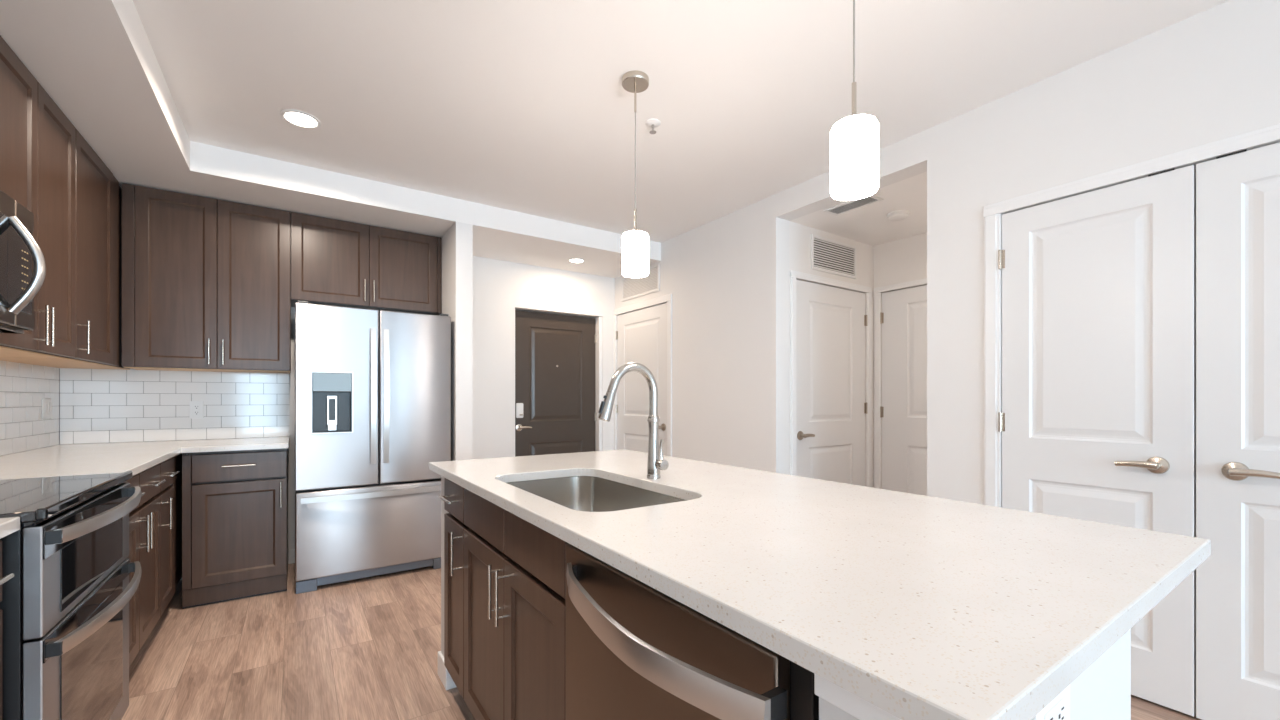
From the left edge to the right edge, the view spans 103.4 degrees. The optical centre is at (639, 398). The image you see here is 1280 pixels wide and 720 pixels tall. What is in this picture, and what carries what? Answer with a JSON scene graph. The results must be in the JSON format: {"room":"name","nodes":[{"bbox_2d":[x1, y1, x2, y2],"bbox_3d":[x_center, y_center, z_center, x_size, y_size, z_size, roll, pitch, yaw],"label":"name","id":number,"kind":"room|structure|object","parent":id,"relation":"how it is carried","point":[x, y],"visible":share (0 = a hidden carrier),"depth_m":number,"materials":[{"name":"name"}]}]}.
{"room":"kitchen","nodes":[
{"label":"kitchen","id":0,"kind":"room"},
{"bbox_2d":[180,307,295,579],"bbox_3d":[-2.687,-0.034,3.738,2.099,2.437,0.366,0,0,-34],"label":"wall","id":1,"kind":"structure","parent":0,"point":[291,450],"depth_m":3.64,"materials":[{"name":"paint"}]},
{"bbox_2d":[58,368,288,444],"bbox_3d":[-2.982,0.043,3.310,1.125,0.456,0.007,0,0,-34],"label":"tile backsplash","id":2,"kind":"structure","parent":1,"relation":"attached to","point":[96,405],"depth_m":3.26,"materials":[{"name":"tile"}]},
{"bbox_2d":[190,401,203,418],"bbox_3d":[-2.929,0.073,3.337,0.070,0.115,0.008,0,0,-34],"label":"outlet","id":3,"kind":"object","parent":2,"relation":"attached to","point":[196,407],"visible":1,"depth_m":3.33,"materials":[{"name":"white plastic"}]},
{"bbox_2d":[193,405,199,414],"bbox_3d":[-2.927,0.073,3.336,0.033,0.066,0.003,0,0,-34],"label":"receptacle","id":4,"kind":"object","parent":3,"relation":"attached to","point":[196,408],"depth_m":3.33,"materials":[{"name":"white plastic"}]},
{"bbox_2d":[122,183,290,372],"bbox_3d":[-2.737,-0.716,3.256,0.800,1.068,0.370,0,0,-34],"label":"upper cabinet","id":5,"kind":"object","parent":1,"relation":"attached to","point":[206,282],"visible":1,"depth_m":3.11,"materials":[{"name":"brown wood"}]},
{"bbox_2d":[289,549,294,563],"bbox_3d":[-2.117,1.135,3.898,0.977,0.100,0.012,0,0,-34],"label":"baseboard","id":6,"kind":"structure","parent":1,"relation":"attached to","point":[291,552],"depth_m":3.63,"materials":[{"name":"brown wood"}]},
{"bbox_2d":[291,212,440,314],"bbox_3d":[-2.010,-0.956,3.752,0.957,0.589,0.370,0,0,-34],"label":"upper cabinet","id":7,"kind":"object","parent":1,"relation":"attached to","point":[334,262],"visible":0.98,"depth_m":3.60,"materials":[{"name":"brown wood"}]},
{"bbox_2d":[0,0,660,277],"bbox_3d":[1.134,-1.333,-0.265,3.904,0.163,10.685,0,0,-34],"label":"ceiling","id":8,"kind":"structure","parent":0,"point":[96,60],"depth_m":2.79,"materials":[{"name":"paint"}]},
{"bbox_2d":[568,258,584,262],"bbox_3d":[-0.574,-1.248,4.571,0.150,0.007,0.150,0,0,-34],"label":"recessed light","id":9,"kind":"object","parent":8,"relation":"in","point":[573,260],"visible":1,"depth_m":4.56,"materials":[{"name":"white plastic"}]},
{"bbox_2d":[441,222,472,460],"bbox_3d":[-1.563,-0.034,4.057,0.117,2.437,1.105,0,0,-34],"label":"wall","id":10,"kind":"structure","parent":0,"point":[457,242],"depth_m":3.61,"materials":[{"name":"paint"}]},
{"bbox_2d":[473,256,614,458],"bbox_3d":[-1.004,-0.034,4.840,1.688,2.437,0.160,0,0,-34],"label":"wall","id":11,"kind":"structure","parent":0,"point":[501,288],"depth_m":4.61,"materials":[{"name":"paint"}]},
{"bbox_2d":[515,310,595,456],"bbox_3d":[-0.808,0.171,4.957,0.908,2.005,0.098,0,0,-34],"label":"door","id":12,"kind":"structure","parent":11,"relation":"in","point":[555,413],"depth_m":4.94,"materials":[{"name":"brown wood"}]},
{"bbox_2d":[595,316,601,450],"bbox_3d":[-0.434,0.172,5.210,0.039,2.025,0.121,0,0,-34],"label":"door frame","id":13,"kind":"structure","parent":11,"relation":"attached to","point":[598,320],"depth_m":5.16,"materials":[{"name":"white wood"}]},
{"bbox_2d":[121,563,1201,719],"bbox_3d":[1.581,1.235,0.137,5.374,0.100,11.125,0,0,-34],"label":"floor","id":14,"kind":"structure","parent":0,"point":[367,648],"depth_m":2.30,"materials":[{"name":"brown wood"}]},
{"bbox_2d":[0,540,13,719],"bbox_3d":[-1.601,0.744,0.863,0.651,0.882,0.290,0,0,-34],"label":"base cabinet","id":15,"kind":"object","parent":14,"relation":"on","point":[11,575],"visible":1,"depth_m":1.14,"materials":[{"name":"brown wood"}]},
{"bbox_2d":[0,517,19,538],"bbox_3d":[-1.609,0.286,0.862,0.638,0.030,0.298,0,0,-34],"label":"countertop","id":16,"kind":"structure","parent":15,"relation":"on","point":[9,525],"depth_m":1.13,"materials":[{"name":"stone"}]},
{"bbox_2d":[0,471,141,719],"bbox_3d":[-1.858,0.722,1.337,0.731,0.927,0.761,0,0,-34],"label":"range","id":17,"kind":"object","parent":14,"relation":"on","point":[64,607],"visible":1,"depth_m":1.33,"materials":[{"name":"silver metal"}]},
{"bbox_2d":[0,473,120,522],"bbox_3d":[-1.893,0.275,1.313,0.646,0.024,0.761,0,0,-34],"label":"cooktop","id":18,"kind":"object","parent":17,"relation":"in","point":[27,499],"depth_m":1.43,"materials":[{"name":"glass"}]},
{"bbox_2d":[124,464,165,666],"bbox_3d":[-2.359,0.744,1.975,0.651,0.882,0.831,0,0,-34],"label":"base cabinet","id":19,"kind":"object","parent":14,"relation":"on","point":[144,520],"visible":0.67,"depth_m":2.22,"materials":[{"name":"brown wood"}]},
{"bbox_2d":[155,453,182,616],"bbox_3d":[-2.886,0.744,2.749,0.651,0.882,1.038,0,0,-34],"label":"base cabinet","id":20,"kind":"object","parent":14,"relation":"on","point":[170,494],"visible":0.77,"depth_m":2.68,"materials":[{"name":"brown wood"}]},
{"bbox_2d":[0,437,289,479],"bbox_3d":[-2.453,0.286,2.534,1.127,0.030,1.884,0,0,-34],"label":"countertop","id":21,"kind":"structure","parent":20,"relation":"on","point":[119,457],"depth_m":2.42,"materials":[{"name":"stone"}]},
{"bbox_2d":[182,448,287,608],"bbox_3d":[-2.533,0.744,3.211,0.482,0.882,0.674,0,0,-34],"label":"base cabinet","id":22,"kind":"object","parent":14,"relation":"on","point":[235,503],"visible":0.97,"depth_m":2.96,"materials":[{"name":"brown wood"}]},
{"bbox_2d":[295,301,450,593],"bbox_3d":[-1.888,0.294,3.570,0.910,1.782,0.754,0,0,-34],"label":"refrigerator","id":23,"kind":"object","parent":14,"relation":"on","point":[373,387],"visible":0.89,"depth_m":3.25,"materials":[{"name":"metal"}]},
{"bbox_2d":[438,478,468,698],"bbox_3d":[-0.509,0.744,2.057,0.560,0.882,0.283,0,0,-34],"label":"base cabinet","id":24,"kind":"object","parent":14,"relation":"on","point":[453,498],"visible":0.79,"depth_m":1.91,"materials":[{"name":"brown wood"}]},
{"bbox_2d":[464,488,566,719],"bbox_3d":[-0.197,0.744,1.599,0.560,0.882,0.822,0,0,-34],"label":"base cabinet","id":25,"kind":"object","parent":14,"relation":"on","point":[515,569],"visible":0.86,"depth_m":1.41,"materials":[{"name":"brown wood"}]},
{"bbox_2d":[566,543,818,719],"bbox_3d":[0.179,0.749,0.973,0.590,0.872,0.625,0,0,-34],"label":"dishwasher","id":26,"kind":"object","parent":14,"relation":"on","point":[634,651],"visible":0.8,"depth_m":0.79,"materials":[{"name":"silver metal"}]},
{"bbox_2d":[133,0,1228,242],"bbox_3d":[1.089,-1.465,-0.199,4.184,0.100,11.125,0,0,-34],"label":"ceiling","id":27,"kind":"structure","parent":0,"point":[523,106],"depth_m":2.23,"materials":[{"name":"paint"}]},
{"bbox_2d":[280,109,320,128],"bbox_3d":[-1.714,-1.411,2.555,0.170,0.007,0.170,0,0,-34],"label":"recessed light","id":28,"kind":"object","parent":27,"relation":"in","point":[298,118],"visible":1,"depth_m":2.55,"materials":[{"name":"white plastic"}]},
{"bbox_2d":[622,70,648,277],"bbox_3d":[-0.021,-0.983,2.237,0.121,0.865,0.121,0,0,-34],"label":"pendant lamp","id":29,"kind":"object","parent":27,"relation":"hanging from","point":[635,242],"visible":1,"depth_m":2.20,"materials":[{"name":"white glass"}]},
{"bbox_2d":[631,209,639,230],"bbox_3d":[-0.021,-0.783,2.237,0.048,0.114,0.048,0,0,-34],"label":"socket","id":30,"kind":"object","parent":29,"relation":"attached to","point":[635,210],"depth_m":2.23,"materials":[{"name":"silver metal"}]},
{"bbox_2d":[645,119,660,133],"bbox_3d":[0.066,-1.391,2.593,0.080,0.048,0.080,0,0,-34],"label":"sprinkler","id":31,"kind":"object","parent":27,"relation":"attached to","point":[652,123],"visible":1,"depth_m":2.58,"materials":[{"name":"white plastic"}]},
{"bbox_2d":[830,0,878,200],"bbox_3d":[0.570,-0.983,1.344,0.121,0.865,0.121,0,0,-34],"label":"pendant lamp","id":32,"kind":"object","parent":27,"relation":"hanging from","point":[854,139],"visible":1,"depth_m":1.30,"materials":[{"name":"white glass"}]},
{"bbox_2d":[851,82,859,115],"bbox_3d":[0.570,-0.783,1.344,0.048,0.114,0.048,0,0,-34],"label":"socket","id":33,"kind":"object","parent":32,"relation":"attached to","point":[854,85],"depth_m":1.34,"materials":[{"name":"silver metal"}]},
{"bbox_2d":[438,476,1130,719],"bbox_3d":[-0.025,0.744,1.498,0.649,0.883,2.064,0,0,-34],"label":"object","id":34,"kind":"structure","parent":0,"point":[1102,691],"depth_m":0.74,"materials":[{"name":"paint"}]},
{"bbox_2d":[429,449,1210,719],"bbox_3d":[0.100,0.286,1.565,0.988,0.030,2.105,0,0,-34],"label":"countertop","id":35,"kind":"structure","parent":34,"relation":"on","point":[917,607],"depth_m":0.80,"materials":[{"name":"stone"}]},
{"bbox_2d":[507,476,686,511],"bbox_3d":[-0.164,0.401,1.593,0.444,0.196,0.771,0,0,-34],"label":"sink","id":36,"kind":"object","parent":35,"relation":"in","point":[579,493],"visible":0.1,"depth_m":1.91,"materials":[{"name":"metal"}]},
{"bbox_2d":[598,362,668,478],"bbox_3d":[-0.023,0.075,1.660,0.239,0.392,0.082,0,0,-34],"label":"faucet","id":37,"kind":"object","parent":35,"relation":"on","point":[655,464],"visible":1,"depth_m":1.71,"materials":[{"name":"silver metal"}]},
{"bbox_2d":[1031,684,1069,719],"bbox_3d":[0.508,0.393,0.622,0.115,0.070,0.008,0,0,-34],"label":"outlet","id":38,"kind":"object","parent":34,"relation":"attached to","point":[1058,708],"visible":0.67,"depth_m":0.62,"materials":[{"name":"white plastic"}]},
{"bbox_2d":[1044,696,1065,719],"bbox_3d":[0.509,0.393,0.620,0.068,0.034,0.003,0,0,-34],"label":"receptacle","id":39,"kind":"object","parent":38,"relation":"attached to","point":[1056,709],"depth_m":0.62,"materials":[{"name":"white plastic"}]},
{"bbox_2d":[789,221,873,487],"bbox_3d":[1.507,-0.035,3.959,1.190,2.440,0.140,0,0,-34],"label":"wall","id":40,"kind":"structure","parent":0,"point":[799,235],"depth_m":3.88,"materials":[{"name":"paint"}]},
{"bbox_2d":[796,280,866,485],"bbox_3d":[1.483,0.159,3.854,0.894,2.028,0.098,0,0,-34],"label":"door","id":41,"kind":"structure","parent":40,"relation":"in","point":[831,407],"depth_m":3.85,"materials":[{"name":"white wood"}]},
{"bbox_2d":[811,234,855,278],"bbox_3d":[1.482,-1.077,3.850,0.555,0.255,0.012,0,0,-34],"label":"air vent","id":42,"kind":"object","parent":40,"relation":"in","point":[827,255],"visible":1,"depth_m":3.84,"materials":[{"name":"white plastic"}]},
{"bbox_2d":[790,270,926,488],"bbox_3d":[1.751,0.138,3.480,1.046,2.095,0.928,0,0,-34],"label":"door frame","id":43,"kind":"structure","parent":40,"relation":"attached to","point":[793,274],"depth_m":4.10,"materials":[{"name":"white wood"}]},
{"bbox_2d":[791,172,926,245],"bbox_3d":[1.916,-1.305,3.359,1.190,0.100,1.593,0,0,-34],"label":"ceiling","id":44,"kind":"structure","parent":0,"point":[870,224],"depth_m":3.52,"materials":[{"name":"paint"}]},
{"bbox_2d":[823,195,882,215],"bbox_3d":[1.374,-1.250,3.266,0.150,0.008,0.330,0,0,-34],"label":"ceiling vent","id":45,"kind":"object","parent":44,"relation":"in","point":[851,205],"visible":0.84,"depth_m":3.26,"materials":[{"name":"white plastic"}]},
{"bbox_2d":[887,210,909,220],"bbox_3d":[1.750,-1.237,3.425,0.140,0.036,0.140,0,0,-34],"label":"smoke detector","id":46,"kind":"object","parent":44,"relation":"attached to","point":[898,215],"visible":1,"depth_m":3.39,"materials":[{"name":"white plastic"}]},
{"bbox_2d":[874,232,926,488],"bbox_3d":[2.389,-0.035,3.597,0.140,2.440,1.453,0,0,-34],"label":"wall","id":47,"kind":"structure","parent":0,"point":[905,259],"depth_m":3.98,"materials":[{"name":"paint"}]},
{"bbox_2d":[880,285,926,495],"bbox_3d":[2.195,0.157,3.789,0.056,2.033,0.823,0,0,-34],"label":"door","id":48,"kind":"structure","parent":47,"relation":"in","point":[903,316],"depth_m":3.95,"materials":[{"name":"white wood"}]},
{"bbox_2d":[615,0,1279,506],"bbox_3d":[2.760,-0.115,0.940,0.140,2.600,11.125,0,0,-34],"label":"wall","id":49,"kind":"structure","parent":0,"point":[1210,75],"depth_m":2.52,"materials":[{"name":"paint"}]},
{"bbox_2d":[622,264,659,301],"bbox_3d":[-0.004,-1.107,4.859,0.012,0.245,0.635,0,0,-34],"label":"air vent","id":50,"kind":"object","parent":49,"relation":"in","point":[632,288],"visible":0.98,"depth_m":4.83,"materials":[{"name":"white plastic"}]},
{"bbox_2d":[616,303,666,455],"bbox_3d":[-0.004,0.157,4.862,0.098,2.033,0.890,0,0,-34],"label":"door","id":51,"kind":"structure","parent":49,"relation":"in","point":[641,335],"depth_m":4.87,"materials":[{"name":"white wood"}]},
{"bbox_2d":[614,294,671,456],"bbox_3d":[0.005,0.130,4.845,0.014,2.110,0.967,0,0,-34],"label":"door frame","id":52,"kind":"structure","parent":49,"relation":"attached to","point":[666,298],"depth_m":4.48,"materials":[{"name":"white wood"}]},
{"bbox_2d":[998,165,1195,716],"bbox_3d":[1.855,0.152,2.120,0.098,2.041,0.636,0,0,-34],"label":"door","id":53,"kind":"structure","parent":49,"relation":"in","point":[1097,418],"depth_m":2.05,"materials":[{"name":"white wood"}]},
{"bbox_2d":[983,123,1279,506],"bbox_3d":[2.041,0.130,1.858,0.014,2.111,1.381,0,0,-34],"label":"door frame","id":54,"kind":"structure","parent":49,"relation":"attached to","point":[992,212],"depth_m":2.37,"materials":[{"name":"white wood"}]},
{"bbox_2d":[1196,142,1279,719],"bbox_3d":[2.216,0.152,1.590,0.098,2.041,0.636,0,0,-34],"label":"door","id":55,"kind":"structure","parent":49,"relation":"in","point":[1238,193],"depth_m":1.78,"materials":[{"name":"white wood"}]},
{"bbox_3d":[-0.582,-0.115,-1.337,0.140,2.600,11.125,0,0,-34],"label":"wall","id":56,"kind":"structure","parent":0,"visible":0},
{"bbox_2d":[0,360,58,455],"bbox_3d":[-2.616,0.043,1.778,0.007,0.456,2.946,0,0,-34],"label":"tile backsplash","id":57,"kind":"structure","parent":56,"relation":"attached to","point":[23,387],"depth_m":2.63,"materials":[{"name":"tile"}]},
{"bbox_2d":[42,398,51,418],"bbox_3d":[-3.326,0.055,2.834,0.008,0.115,0.116,0,0,-34],"label":"outlet","id":58,"kind":"object","parent":57,"relation":"attached to","point":[46,402],"visible":1,"depth_m":2.82,"materials":[{"name":"white plastic"}]},
{"bbox_2d":[0,36,75,358],"bbox_3d":[-2.476,-0.716,1.893,0.365,1.068,0.838,0,0,-34],"label":"upper cabinet","id":59,"kind":"object","parent":56,"relation":"attached to","point":[38,141],"visible":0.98,"depth_m":2.02,"materials":[{"name":"brown wood"}]},
{"bbox_2d":[0,129,129,369],"bbox_3d":[-3.005,-0.716,2.669,0.365,1.068,1.036,0,0,-34],"label":"upper cabinet","id":60,"kind":"object","parent":56,"relation":"attached to","point":[98,192],"visible":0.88,"depth_m":2.58,"materials":[{"name":"brown wood"}]},
{"bbox_3d":[-2.037,-0.939,1.217,0.328,0.623,0.762,0,0,-34],"label":"upper cabinet","id":61,"kind":"object","parent":56,"relation":"attached to","visible":0},
{"bbox_2d":[0,190,45,333],"bbox_3d":[-1.954,-0.417,1.275,0.502,0.411,0.760,0,0,-34],"label":"microwave","id":62,"kind":"object","parent":61,"relation":"attached to","point":[22,261],"visible":1,"depth_m":1.56,"materials":[{"name":"metal"}]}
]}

